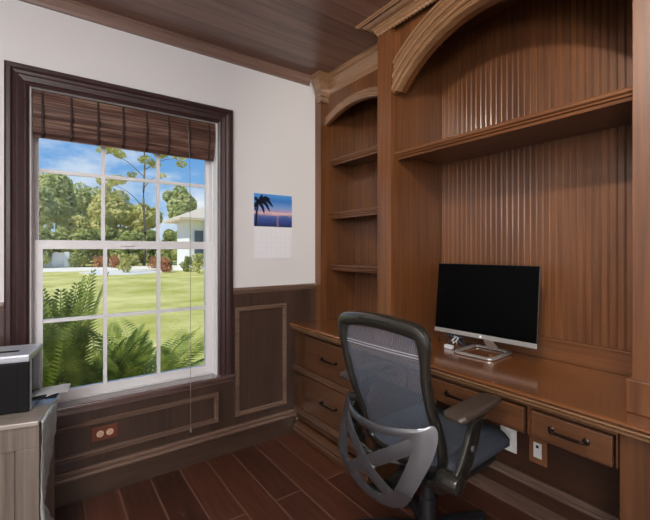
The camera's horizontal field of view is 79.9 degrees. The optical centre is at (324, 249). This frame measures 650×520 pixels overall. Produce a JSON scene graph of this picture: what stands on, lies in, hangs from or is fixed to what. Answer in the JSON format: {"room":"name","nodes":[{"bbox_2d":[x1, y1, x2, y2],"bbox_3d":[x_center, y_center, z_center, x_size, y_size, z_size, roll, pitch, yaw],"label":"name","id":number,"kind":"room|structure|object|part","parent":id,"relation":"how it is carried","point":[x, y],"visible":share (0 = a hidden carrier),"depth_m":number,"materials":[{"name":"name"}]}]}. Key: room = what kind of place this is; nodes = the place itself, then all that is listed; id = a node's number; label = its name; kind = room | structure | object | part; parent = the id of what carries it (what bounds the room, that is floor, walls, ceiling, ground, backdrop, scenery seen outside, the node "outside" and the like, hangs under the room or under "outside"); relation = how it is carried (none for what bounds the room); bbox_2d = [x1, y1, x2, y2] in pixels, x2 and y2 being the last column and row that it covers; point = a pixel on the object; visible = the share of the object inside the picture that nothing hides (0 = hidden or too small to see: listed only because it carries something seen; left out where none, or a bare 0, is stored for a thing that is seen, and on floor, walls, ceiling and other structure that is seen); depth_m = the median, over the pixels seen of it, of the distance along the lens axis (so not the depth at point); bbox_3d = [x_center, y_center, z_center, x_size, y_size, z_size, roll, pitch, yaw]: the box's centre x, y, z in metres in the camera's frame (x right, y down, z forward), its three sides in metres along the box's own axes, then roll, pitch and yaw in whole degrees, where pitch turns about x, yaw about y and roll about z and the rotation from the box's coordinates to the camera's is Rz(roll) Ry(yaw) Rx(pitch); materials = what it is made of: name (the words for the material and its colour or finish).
{"room":"home office","nodes":[
{"label":"home office","id":0,"kind":"room"},
{"bbox_2d":[0,0,314,419],"bbox_3d":[-1.152,0.010,2.110,3.500,2.480,0.150,0,0,-36],"label":"wall","id":1,"kind":"structure","parent":0,"point":[274,117],"depth_m":2.44,"materials":[{"name":"white paint"}]},
{"bbox_2d":[4,60,235,417],"bbox_3d":[-1.060,-0.025,2.147,1.123,1.680,0.187,0,0,-36],"label":"window","id":2,"kind":"structure","parent":1,"relation":"in","point":[18,77],"depth_m":2.05,"materials":[{"name":"brown wood"}]},
{"bbox_3d":[-1.097,-0.386,2.199,0.884,0.747,0.030,0,0,-36],"label":"sash","id":3,"kind":"part","parent":2,"relation":"part of","materials":[{"name":"white plastic"}]},
{"bbox_3d":[-1.073,0.353,2.166,0.884,0.807,0.030,0,0,-36],"label":"sash","id":4,"kind":"part","parent":2,"relation":"part of","materials":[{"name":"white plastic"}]},
{"bbox_2d":[32,89,215,432],"bbox_3d":[-1.025,0.137,2.099,0.897,1.818,0.106,0,0,-36],"label":"blind","id":5,"kind":"object","parent":2,"relation":"attached to","point":[59,117],"visible":1,"depth_m":2.07,"materials":[{"name":"brown wood"}]},
{"bbox_3d":[-1.046,-0.753,2.129,0.897,0.037,0.033,0,0,-36],"label":"head rail","id":6,"kind":"part","parent":5,"relation":"part of","materials":[{"name":"brown wood"}]},
{"bbox_3d":[-0.791,0.140,2.246,0.005,1.751,0.061,0,0,-43],"label":"pull cord","id":7,"kind":"part","parent":5,"relation":"part of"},
{"bbox_3d":[-1.032,0.790,2.108,1.123,0.050,0.092,0,0,-36],"label":"sill","id":8,"kind":"part","parent":2,"relation":"part of","materials":[{"name":"brown wood"}]},
{"bbox_2d":[55,392,218,465],"bbox_3d":[-1.033,0.955,2.077,0.955,0.180,0.018,0,0,-36],"label":"trim","id":9,"kind":"structure","parent":1,"relation":"attached to","point":[215,396],"depth_m":2.09,"materials":[{"name":"brown wood"}]},
{"bbox_2d":[0,288,315,474],"bbox_3d":[-1.226,0.682,1.956,2.900,0.835,0.012,0,0,-36],"label":"panelling","id":10,"kind":"object","parent":1,"relation":"attached to","point":[261,331],"visible":0.42,"depth_m":2.42,"materials":[{"name":"brown wood"}]},
{"bbox_2d":[92,423,117,442],"bbox_3d":[-1.137,0.944,2.006,0.118,0.072,0.011,0,0,-36],"label":"wall outlet","id":11,"kind":"object","parent":10,"relation":"attached to","point":[100,433],"visible":1,"depth_m":2.00,"materials":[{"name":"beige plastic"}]},
{"bbox_2d":[96,431,103,436],"bbox_3d":[-1.153,0.944,1.991,0.033,0.033,0.004,0,0,-36],"label":"socket","id":12,"kind":"object","parent":11,"relation":"attached to","point":[98,433],"depth_m":1.99,"materials":[{"name":"beige plastic"}]},
{"bbox_2d":[106,428,112,434],"bbox_3d":[-1.118,0.944,2.017,0.033,0.033,0.004,0,0,-36],"label":"socket","id":13,"kind":"object","parent":11,"relation":"attached to","point":[109,431],"depth_m":2.01,"materials":[{"name":"beige plastic"}]},
{"bbox_2d":[0,283,316,309],"bbox_3d":[-1.230,0.257,1.941,2.875,0.037,0.032,0,0,-36],"label":"trim","id":14,"kind":"structure","parent":1,"relation":"attached to","point":[241,290],"depth_m":2.56,"materials":[{"name":"brown wood"}]},
{"bbox_2d":[19,0,310,85],"bbox_3d":[-1.252,-1.198,1.924,2.819,0.063,0.034,0,0,-36],"label":"trim","id":15,"kind":"structure","parent":1,"relation":"attached to","point":[73,8],"depth_m":2.17,"materials":[{"name":"brown wood"}]},
{"bbox_2d":[55,409,296,508],"bbox_3d":[-1.300,1.194,1.886,2.698,0.112,0.016,0,0,-36],"label":"baseboard","id":16,"kind":"structure","parent":1,"relation":"attached to","point":[80,489],"depth_m":2.16,"materials":[{"name":"brown wood"}]},
{"bbox_2d":[235,303,286,416],"bbox_3d":[-0.408,0.702,2.528,0.365,0.683,0.018,0,0,-36],"label":"trim","id":17,"kind":"structure","parent":1,"relation":"attached to","point":[238,412],"depth_m":2.49,"materials":[{"name":"brown wood"}]},
{"bbox_2d":[254,193,291,258],"bbox_3d":[-0.345,-0.156,2.596,0.285,0.428,0.004,0,0,-36],"label":"wall calendar","id":18,"kind":"object","parent":1,"relation":"attached to","point":[274,212],"visible":1,"depth_m":2.59,"materials":[{"name":"paper"}]},
{"bbox_2d":[74,0,441,74],"bbox_3d":[0.080,-1.290,0.403,3.500,0.120,4.360,0,0,-36],"label":"ceiling","id":19,"kind":"structure","parent":0,"point":[308,37],"depth_m":2.12,"materials":[{"name":"brown wood"}]},
{"bbox_2d":[55,433,536,519],"bbox_3d":[0.080,1.300,0.403,3.500,0.100,4.360,0,0,-36],"label":"floor","id":20,"kind":"structure","parent":0,"point":[284,477],"depth_m":1.97,"materials":[{"name":"brown wood"}]},
{"bbox_2d":[0,393,59,519],"bbox_3d":[-1.393,0.950,1.518,0.533,0.600,0.314,0,0,-22],"label":"storage cabinet","id":21,"kind":"object","parent":20,"relation":"on","point":[20,433],"visible":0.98,"depth_m":1.47,"materials":[{"name":"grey wood"}]},
{"bbox_3d":[-1.242,0.938,1.439,0.152,0.359,0.011,0,0,-22],"label":"door","id":22,"kind":"part","parent":21,"relation":"part of","materials":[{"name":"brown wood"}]},
{"bbox_2d":[0,343,58,414],"bbox_3d":[-1.382,0.532,1.578,0.508,0.234,0.212,0,0,-24],"label":"printer","id":23,"kind":"object","parent":21,"relation":"on","point":[20,365],"visible":0.84,"depth_m":1.55,"materials":[{"name":"black plastic"}]},
{"bbox_3d":[-1.419,0.432,1.562,0.427,0.030,0.212,0,0,-24],"label":"lid","id":24,"kind":"part","parent":23,"relation":"part of","materials":[{"name":"silver metal"}]},
{"bbox_3d":[-1.243,0.548,1.649,0.030,0.202,0.186,0,0,-24],"label":"frame","id":25,"kind":"part","parent":23,"relation":"part of","materials":[{"name":"silver metal"}]},
{"bbox_2d":[32,386,53,396],"bbox_3d":[-1.198,0.606,1.661,0.095,0.009,0.110,0,0,-24],"label":"paper sheet","id":26,"kind":"object","parent":23,"relation":"on","point":[46,390],"visible":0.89,"depth_m":1.66,"materials":[{"name":"white paper"}]},
{"bbox_2d":[32,390,58,400],"bbox_3d":[-1.201,0.615,1.660,0.112,0.006,0.130,0,0,-24],"label":"paper tray","id":27,"kind":"object","parent":23,"relation":"on","point":[40,397],"depth_m":1.62,"materials":[{"name":"black plastic"}]},
{"bbox_2d":[46,383,70,396],"bbox_3d":[-1.143,0.600,1.666,0.075,0.009,0.120,0,0,-28],"label":"paper sheet","id":28,"kind":"object","parent":23,"relation":"on","point":[60,388],"visible":1,"depth_m":1.67,"materials":[{"name":"white paper"}]},
{"bbox_2d":[40,402,56,519],"bbox_3d":[-1.114,0.888,1.583,0.029,0.477,0.200,0,0,-21],"label":"plastic bag","id":29,"kind":"object","parent":21,"relation":"hanging from","point":[49,420],"visible":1,"depth_m":1.53,"materials":[{"name":"white plastic"}]},
{"bbox_2d":[292,330,422,482],"bbox_3d":[0.207,0.898,2.499,0.541,0.704,0.781,0,0,-36],"label":"base cabinet","id":30,"kind":"object","parent":20,"relation":"on","point":[321,393],"visible":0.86,"depth_m":2.37,"materials":[{"name":"brown wood"}]},
{"bbox_3d":[0.014,0.940,2.328,0.028,0.022,0.162,0,0,-36],"label":"handle","id":31,"kind":"part","parent":30,"relation":"part of","materials":[{"name":"brown metal"}]},
{"bbox_3d":[0.014,0.670,2.328,0.028,0.022,0.162,0,0,-36],"label":"handle","id":32,"kind":"part","parent":30,"relation":"part of","materials":[{"name":"brown metal"}]},
{"bbox_3d":[0.013,1.082,2.361,0.026,0.036,0.776,0,0,-36],"label":"rail moulding","id":33,"kind":"part","parent":30,"relation":"part of","materials":[{"name":"brown wood"}]},
{"bbox_3d":[0.013,0.804,2.361,0.026,0.036,0.776,0,0,-36],"label":"rail moulding","id":34,"kind":"part","parent":30,"relation":"part of","materials":[{"name":"brown wood"}]},
{"bbox_3d":[0.195,0.945,2.458,0.418,0.234,0.554,0,0,-36],"label":"drawer","id":35,"kind":"part","parent":30,"relation":"part of","materials":[{"name":"brown wood"}]},
{"bbox_3d":[0.195,0.675,2.458,0.418,0.214,0.554,0,0,-36],"label":"drawer","id":36,"kind":"part","parent":30,"relation":"part of","materials":[{"name":"brown wood"}]},
{"bbox_2d":[338,311,509,519],"bbox_3d":[0.420,0.739,1.580,0.678,1.020,0.641,0,0,-39],"label":"office chair","id":37,"kind":"object","parent":20,"relation":"on","point":[435,448],"visible":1,"depth_m":1.39,"materials":[{"name":"grey plastic"}]},
{"bbox_3d":[0.257,1.153,1.637,0.263,0.061,0.052,0,0,13],"label":"leg","id":38,"kind":"part","parent":37,"relation":"part of","materials":[{"name":"black plastic"}]},
{"bbox_3d":[0.195,0.740,1.416,0.108,0.317,0.453,0,0,-39],"label":"lumbar frame","id":39,"kind":"part","parent":37,"relation":"part of","materials":[{"name":"grey plastic"}]},
{"bbox_3d":[0.245,0.522,1.456,0.199,0.586,0.442,0,0,-39],"label":"frame","id":40,"kind":"part","parent":37,"relation":"part of","materials":[{"name":"grey plastic"}]},
{"bbox_3d":[0.299,0.893,1.500,0.323,0.056,0.110,0,0,-39],"label":"stem","id":41,"kind":"part","parent":37,"relation":"part of","materials":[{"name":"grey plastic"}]},
{"bbox_3d":[0.407,1.153,1.770,0.052,0.061,0.263,0,0,-5],"label":"leg","id":42,"kind":"part","parent":37,"relation":"part of","materials":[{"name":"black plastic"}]},
{"bbox_3d":[0.480,0.786,1.646,0.465,0.097,0.456,0,0,-39],"label":"seat","id":43,"kind":"part","parent":37,"relation":"part of","materials":[{"name":"fabric"}]},
{"bbox_3d":[0.580,1.153,1.670,0.263,0.061,0.052,0,0,-24],"label":"leg","id":44,"kind":"part","parent":37,"relation":"part of","materials":[{"name":"black plastic"}]},
{"bbox_2d":[467,473,567,519],"bbox_3d":[0.954,1.225,1.871,0.042,0.050,1.054,0,0,-36],"label":"trim","id":45,"kind":"structure","parent":20,"relation":"on","point":[510,497],"depth_m":1.90,"materials":[{"name":"brown wood"}]},
{"bbox_2d":[620,434,649,519],"bbox_3d":[1.292,0.898,0.981,0.556,0.704,0.780,0,0,-36],"label":"pedestal","id":46,"kind":"object","parent":20,"relation":"on","point":[634,453],"visible":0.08,"depth_m":1.14,"materials":[{"name":"brown wood"}]},
{"bbox_2d":[290,319,649,442],"bbox_3d":[0.754,0.481,1.743,0.548,0.125,2.646,0,0,-36],"label":"countertop","id":47,"kind":"structure","parent":46,"relation":"on","point":[595,397],"depth_m":1.51,"materials":[{"name":"brown wood"}]},
{"bbox_2d":[311,42,377,320],"bbox_3d":[0.265,-0.365,2.571,0.403,1.728,0.758,0,0,-36],"label":"bookcase","id":48,"kind":"object","parent":47,"relation":"on","point":[346,97],"visible":0.61,"depth_m":2.77,"materials":[{"name":"brown wood"}]},
{"bbox_3d":[0.121,-0.345,2.884,0.270,1.690,0.056,0,0,-36],"label":"panel","id":49,"kind":"part","parent":48,"relation":"part of","materials":[{"name":"brown wood"}]},
{"bbox_3d":[0.152,-1.135,2.500,0.138,0.189,0.670,0,0,-36],"label":"crown","id":50,"kind":"part","parent":48,"relation":"part of","materials":[{"name":"brown wood"}]},
{"bbox_3d":[0.190,-0.950,2.505,0.024,0.133,0.633,0,0,-36],"label":"arch moulding","id":51,"kind":"part","parent":48,"relation":"part of","materials":[{"name":"brown wood"}]},
{"bbox_3d":[0.208,-1.036,2.517,0.018,0.308,0.634,0,0,-36],"label":"arch panel","id":52,"kind":"part","parent":48,"relation":"part of","materials":[{"name":"brown wood"}]},
{"bbox_3d":[0.313,-0.627,2.593,0.236,0.046,0.638,0,0,-36],"label":"shelf","id":53,"kind":"part","parent":48,"relation":"part of","materials":[{"name":"brown wood"}]},
{"bbox_3d":[0.313,-0.245,2.593,0.236,0.046,0.638,0,0,-36],"label":"shelf","id":54,"kind":"part","parent":48,"relation":"part of","materials":[{"name":"brown wood"}]},
{"bbox_3d":[0.313,0.124,2.593,0.236,0.046,0.638,0,0,-36],"label":"shelf","id":55,"kind":"part","parent":48,"relation":"part of","materials":[{"name":"brown wood"}]},
{"bbox_3d":[0.421,-0.345,2.671,0.032,1.690,0.640,0,0,-36],"label":"panel","id":56,"kind":"part","parent":48,"relation":"part of","materials":[{"name":"brown wood"}]},
{"bbox_2d":[444,344,453,348],"bbox_3d":[0.628,0.490,1.967,0.024,0.020,0.045,0,0,-36],"label":"power adapter","id":57,"kind":"object","parent":47,"relation":"on","point":[448,346],"visible":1,"depth_m":1.96,"materials":[{"name":"plastic"}]},
{"bbox_3d":[0.691,0.458,2.047,0.106,0.078,0.099,0,0,17],"label":"cable coil","id":58,"kind":"part","parent":47,"relation":"part of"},
{"bbox_2d":[434,263,540,360],"bbox_3d":[0.765,0.285,1.880,0.222,0.428,0.512,0,0,-40],"label":"computer monitor","id":59,"kind":"object","parent":47,"relation":"on","point":[489,303],"visible":1,"depth_m":1.84,"materials":[{"name":"black plastic"}]},
{"bbox_2d":[355,0,649,417],"bbox_3d":[0.795,-0.365,1.723,0.535,1.729,1.404,0,0,-36],"label":"hutch","id":60,"kind":"object","parent":47,"relation":"on","point":[522,138],"visible":0.94,"depth_m":1.82,"materials":[{"name":"brown wood"}]},
{"bbox_3d":[0.328,-0.345,2.083,0.030,1.690,0.102,0,0,-36],"label":"post","id":61,"kind":"part","parent":60,"relation":"part of","materials":[{"name":"brown wood"}]},
{"bbox_3d":[0.787,-1.202,1.717,0.515,0.054,1.404,0,0,-36],"label":"crown","id":62,"kind":"part","parent":60,"relation":"part of","materials":[{"name":"brown wood"}]},
{"bbox_3d":[0.645,-1.164,1.614,0.024,0.024,1.224,0,0,-36],"label":"rope moulding","id":63,"kind":"part","parent":60,"relation":"part of","materials":[{"name":"brown wood"}]},
{"bbox_3d":[0.532,-0.345,2.186,0.420,1.690,0.030,0,0,-36],"label":"panel","id":64,"kind":"part","parent":60,"relation":"part of","materials":[{"name":"brown wood"}]},
{"bbox_3d":[0.661,-0.996,1.626,0.036,0.344,1.029,0,0,-36],"label":"arch moulding","id":65,"kind":"part","parent":60,"relation":"part of","materials":[{"name":"brown wood"}]},
{"bbox_3d":[0.690,-1.006,1.647,0.034,0.367,1.030,0,0,-36],"label":"arch panel","id":66,"kind":"part","parent":60,"relation":"part of","materials":[{"name":"brown wood"}]},
{"bbox_3d":[0.854,-1.224,1.765,0.370,0.010,1.028,0,0,-36],"label":"panel","id":67,"kind":"part","parent":60,"relation":"part of","materials":[{"name":"brown wood"}]},
{"bbox_2d":[395,86,631,164],"bbox_3d":[0.826,-0.498,1.745,0.392,0.042,1.028,0,0,-36],"label":"shelf","id":68,"kind":"object","parent":60,"relation":"attached to","point":[608,115],"depth_m":1.66,"materials":[{"name":"brown wood"}]},
{"bbox_2d":[440,331,631,376],"bbox_3d":[0.989,0.451,1.863,0.056,0.098,1.030,0,0,-36],"label":"backsplash","id":69,"kind":"structure","parent":60,"relation":"attached to","point":[612,360],"depth_m":1.68,"materials":[{"name":"brown wood"}]},
{"bbox_3d":[0.999,-0.404,1.870,0.032,1.628,1.030,0,0,-36],"label":"panel","id":70,"kind":"part","parent":60,"relation":"part of","materials":[{"name":"brown wood"}]},
{"bbox_3d":[0.990,-0.345,1.165,0.030,1.690,0.102,0,0,-36],"label":"post","id":71,"kind":"part","parent":60,"relation":"part of","materials":[{"name":"brown wood"}]},
{"bbox_2d":[372,356,619,468],"bbox_3d":[0.727,0.604,1.725,0.483,0.117,1.079,0,0,-36],"label":"drawer unit","id":72,"kind":"object","parent":46,"relation":"attached to","point":[598,444],"visible":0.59,"depth_m":1.34,"materials":[{"name":"brown wood"}]},
{"bbox_3d":[0.481,0.611,2.059,0.418,0.093,0.225,0,0,-36],"label":"drawer","id":73,"kind":"part","parent":72,"relation":"part of","materials":[{"name":"wood"}]},
{"bbox_3d":[0.539,0.606,1.597,0.028,0.022,0.127,0,0,-36],"label":"handle","id":74,"kind":"part","parent":72,"relation":"part of","materials":[{"name":"brown metal"}]},
{"bbox_3d":[0.720,0.611,1.727,0.418,0.093,0.542,0,0,-36],"label":"drawer","id":75,"kind":"part","parent":72,"relation":"part of","materials":[{"name":"brown wood"}]},
{"bbox_3d":[0.782,0.606,1.258,0.028,0.022,0.127,0,0,-36],"label":"handle","id":76,"kind":"part","parent":72,"relation":"part of","materials":[{"name":"brown metal"}]},
{"bbox_3d":[0.964,0.611,1.389,0.418,0.093,0.242,0,0,-36],"label":"drawer","id":77,"kind":"part","parent":72,"relation":"part of","materials":[{"name":"brown wood"}]},
{"bbox_3d":[1.494,0.010,1.330,0.120,2.480,4.210,0,0,-36],"label":"wall","id":78,"kind":"structure","parent":0,"visible":0},
{"bbox_2d":[436,400,619,516],"bbox_3d":[1.220,0.900,1.589,0.023,0.700,1.850,0,0,-36],"label":"panelling","id":79,"kind":"object","parent":78,"relation":"attached to","point":[595,483],"depth_m":1.73,"materials":[{"name":"brown wood"}]},
{"bbox_2d":[501,425,516,453],"bbox_3d":[0.928,0.950,1.964,0.010,0.132,0.084,0,0,-36],"label":"wall plate","id":80,"kind":"object","parent":79,"relation":"attached to","point":[512,434],"visible":0.48,"depth_m":1.95,"materials":[{"name":"white plastic"}]},
{"bbox_2d":[529,435,546,467],"bbox_3d":[1.012,0.953,1.846,0.012,0.132,0.084,0,0,-36],"label":"wall outlet","id":81,"kind":"object","parent":79,"relation":"attached to","point":[537,448],"visible":0.83,"depth_m":1.84,"materials":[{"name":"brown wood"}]},
{"bbox_2d":[479,466,596,519],"bbox_3d":[0.978,1.194,1.889,0.016,0.112,1.060,0,0,-36],"label":"baseboard","id":82,"kind":"structure","parent":78,"relation":"attached to","point":[550,503],"depth_m":1.84,"materials":[{"name":"brown wood"}]},
{"bbox_2d":[488,460,619,519],"bbox_3d":[0.974,1.115,1.886,0.026,0.044,1.060,0,0,-36],"label":"trim","id":83,"kind":"structure","parent":78,"relation":"attached to","point":[593,511],"depth_m":1.77,"materials":[{"name":"brown wood"}]},
{"label":"outside","id":84,"kind":"structure","parent":0,"visible":0},
{"bbox_2d":[43,265,176,271],"bbox_3d":[-6.473,1.390,36.327,60.000,0.020,6.500,0,0,-36],"label":"driveway","id":85,"kind":"structure","parent":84,"point":[73,269],"depth_m":28.95,"materials":[{"name":"concrete"}]},
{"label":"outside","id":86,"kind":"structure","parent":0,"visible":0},
{"bbox_2d":[43,257,203,373],"bbox_3d":[-21.390,1.650,72.396,170.000,0.500,137.540,0,0,-36],"label":"ground","id":87,"kind":"structure","parent":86,"point":[125,293],"depth_m":11.44,"materials":[{"name":"green plant"}]},
{"bbox_2d":[39,227,57,264],"bbox_3d":[-22.108,-0.094,29.930,2.785,3.516,2.538,0,0,-12],"label":"bush","id":88,"kind":"object","parent":87,"relation":"on","point":[46,235],"visible":0.16,"depth_m":29.94,"materials":[{"name":"green plant"}]},
{"bbox_2d":[39,186,59,231],"bbox_3d":[-27.310,-2.213,35.424,5.169,7.311,5.018,0,0,-36],"label":"tree","id":89,"kind":"object","parent":87,"relation":"on","point":[47,205],"visible":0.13,"depth_m":34.97,"materials":[{"name":"green plant"}]},
{"bbox_2d":[43,252,80,267],"bbox_3d":[-21.224,0.775,30.466,3.432,1.250,0.550,0,0,-36],"label":"wall","id":90,"kind":"structure","parent":87,"relation":"on","point":[58,260],"depth_m":30.54,"materials":[{"name":"white paint"}]},
{"bbox_2d":[50,227,74,252],"bbox_3d":[-21.893,-0.249,32.316,2.490,3.445,3.063,0,0,-36],"label":"bush","id":91,"kind":"object","parent":87,"relation":"on","point":[61,233],"visible":0.27,"depth_m":31.74,"materials":[{"name":"green plant"}]},
{"bbox_2d":[39,173,87,235],"bbox_3d":[-27.588,-3.374,40.597,5.739,9.559,5.599,0,0,26],"label":"tree","id":92,"kind":"object","parent":87,"relation":"on","point":[62,188],"visible":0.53,"depth_m":39.32,"materials":[{"name":"green plant"}]},
{"bbox_2d":[43,269,108,387],"bbox_3d":[-1.968,0.755,2.817,0.636,1.292,0.612,0,0,10],"label":"fern","id":93,"kind":"object","parent":87,"relation":"on","point":[65,342],"visible":0.41,"depth_m":2.78,"materials":[{"name":"green plant"}]},
{"bbox_2d":[54,182,98,227],"bbox_3d":[-33.844,-4.000,53.304,6.928,10.812,6.716,0,0,-36],"label":"tree","id":94,"kind":"object","parent":87,"relation":"on","point":[84,199],"visible":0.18,"depth_m":52.83,"materials":[{"name":"green plant"}]},
{"bbox_2d":[60,228,99,266],"bbox_3d":[-19.935,-0.119,31.687,2.852,3.393,2.549,0,0,-36],"label":"bush","id":95,"kind":"object","parent":87,"relation":"on","point":[86,255],"visible":0.71,"depth_m":31.24,"materials":[{"name":"green plant"}]},
{"bbox_2d":[61,203,126,260],"bbox_3d":[-22.882,-1.701,38.389,4.385,6.217,5.239,0,0,28],"label":"tree","id":96,"kind":"object","parent":87,"relation":"on","point":[113,218],"visible":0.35,"depth_m":37.65,"materials":[{"name":"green plant"}]},
{"bbox_2d":[91,255,108,266],"bbox_3d":[-18.063,0.956,31.274,1.381,1.182,1.204,0,0,-7],"label":"shrub","id":97,"kind":"object","parent":87,"relation":"on","point":[100,258],"visible":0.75,"depth_m":30.96,"materials":[{"name":"red plant"}]},
{"bbox_2d":[58,322,153,386],"bbox_3d":[-1.969,1.030,3.193,0.994,0.746,1.034,0,0,-21],"label":"fern","id":98,"kind":"object","parent":87,"relation":"on","point":[95,375],"visible":0.41,"depth_m":3.19,"materials":[{"name":"green plant"}]},
{"bbox_2d":[94,227,120,264],"bbox_3d":[-19.982,-0.393,35.688,3.018,3.594,2.880,0,0,-36],"label":"bush","id":99,"kind":"object","parent":87,"relation":"on","point":[111,234],"visible":0.38,"depth_m":35.35,"materials":[{"name":"green plant"}]},
{"bbox_2d":[86,190,137,231],"bbox_3d":[-26.609,-3.165,49.394,5.777,9.142,6.781,0,0,0],"label":"tree","id":100,"kind":"object","parent":87,"relation":"on","point":[119,202],"visible":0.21,"depth_m":47.96,"materials":[{"name":"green plant"}]},
{"bbox_2d":[108,255,126,267],"bbox_3d":[-16.117,0.955,30.198,1.178,1.223,1.303,0,0,14],"label":"shrub","id":101,"kind":"object","parent":87,"relation":"on","point":[115,261],"visible":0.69,"depth_m":29.90,"materials":[{"name":"red plant"}]},
{"bbox_2d":[80,270,174,274],"bbox_3d":[-12.478,1.390,24.201,5.198,0.020,5.219,0,0,-5],"label":"garden path","id":102,"kind":"structure","parent":87,"relation":"on","point":[115,272],"depth_m":23.80,"materials":[{"name":"grey concrete"}]},
{"bbox_2d":[116,253,138,272],"bbox_3d":[-12.114,0.815,23.832,1.283,1.344,0.938,0,0,-12],"label":"shrub","id":103,"kind":"object","parent":87,"relation":"on","point":[127,265],"visible":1,"depth_m":23.73,"materials":[{"name":"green plant"}]},
{"bbox_2d":[108,230,146,265],"bbox_3d":[-16.857,-0.094,33.188,2.526,3.204,2.669,0,0,14],"label":"bush","id":104,"kind":"object","parent":87,"relation":"on","point":[126,235],"visible":0.54,"depth_m":32.76,"materials":[{"name":"green plant"}]},
{"bbox_2d":[95,146,187,265],"bbox_3d":[-16.194,-4.610,34.851,7.796,12.032,2.514,0,0,-36],"label":"slender tree","id":105,"kind":"object","parent":87,"relation":"on","point":[118,153],"visible":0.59,"depth_m":34.45,"materials":[{"name":"green plant"}]},
{"bbox_3d":[-16.194,-7.560,34.851,7.796,6.132,2.514,0,0,-36],"label":"crown","id":106,"kind":"part","parent":105,"relation":"part of","materials":[{"name":"green plant"}]},
{"bbox_2d":[120,202,163,262],"bbox_3d":[-19.523,-1.789,41.404,4.720,6.626,4.447,0,0,-36],"label":"tree","id":107,"kind":"object","parent":87,"relation":"on","point":[132,225],"visible":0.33,"depth_m":40.73,"materials":[{"name":"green plant"}]},
{"bbox_2d":[82,317,203,380],"bbox_3d":[-1.614,0.985,3.257,1.646,0.839,1.602,0,0,-36],"label":"fern","id":108,"kind":"object","parent":87,"relation":"on","point":[166,355],"visible":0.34,"depth_m":3.31,"materials":[{"name":"green plant"}]},
{"bbox_2d":[139,229,155,263],"bbox_3d":[-17.245,-0.348,38.810,2.973,3.504,2.960,0,0,-4],"label":"bush","id":109,"kind":"object","parent":87,"relation":"on","point":[151,234],"visible":0.25,"depth_m":38.25,"materials":[{"name":"green plant"}]},
{"bbox_2d":[147,256,164,268],"bbox_3d":[-12.548,0.922,29.129,1.354,1.114,0.929,0,0,-2],"label":"shrub","id":110,"kind":"object","parent":87,"relation":"on","point":[153,260],"visible":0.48,"depth_m":28.97,"materials":[{"name":"red plant"}]},
{"bbox_2d":[160,258,172,272],"bbox_3d":[-9.958,0.982,24.275,0.784,0.997,0.923,0,0,-36],"label":"shrub","id":111,"kind":"object","parent":87,"relation":"on","point":[167,262],"visible":0.96,"depth_m":24.19,"materials":[{"name":"red plant"}]},
{"bbox_2d":[160,229,176,261],"bbox_3d":[-14.348,-0.318,36.300,2.523,3.444,2.972,0,0,-36],"label":"bush","id":112,"kind":"object","parent":87,"relation":"on","point":[169,234],"visible":0.52,"depth_m":35.36,"materials":[{"name":"green plant"}]},
{"bbox_2d":[161,185,197,241],"bbox_3d":[-19.591,-3.770,52.550,5.492,10.349,5.299,0,0,-36],"label":"tree","id":113,"kind":"object","parent":87,"relation":"on","point":[182,202],"visible":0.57,"depth_m":51.65,"materials":[{"name":"green plant"}]},
{"bbox_2d":[163,207,203,269],"bbox_3d":[-6.819,-0.975,30.098,9.850,4.750,4.400,0,0,-36],"label":"house","id":114,"kind":"structure","parent":87,"relation":"on","point":[190,224],"depth_m":26.98,"materials":[{"name":"white paint"}]},
{"bbox_3d":[-8.746,-0.550,26.914,0.600,1.600,0.009,0,0,-36],"label":"pane","id":115,"kind":"part","parent":114,"relation":"part of","materials":[{"name":"clear glass"}]},
{"bbox_2d":[179,256,193,271],"bbox_3d":[-8.907,0.901,24.916,0.962,1.079,0.895,0,0,-6],"label":"shrub","id":116,"kind":"object","parent":87,"relation":"on","point":[185,267],"visible":0.91,"depth_m":24.79,"materials":[{"name":"green plant"}]},
{"bbox_2d":[191,253,203,272],"bbox_3d":[-7.673,0.783,23.520,0.869,1.238,1.093,0,0,-36],"label":"shrub","id":117,"kind":"object","parent":87,"relation":"on","point":[198,261],"visible":1,"depth_m":23.30,"materials":[{"name":"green plant"}]}
]}

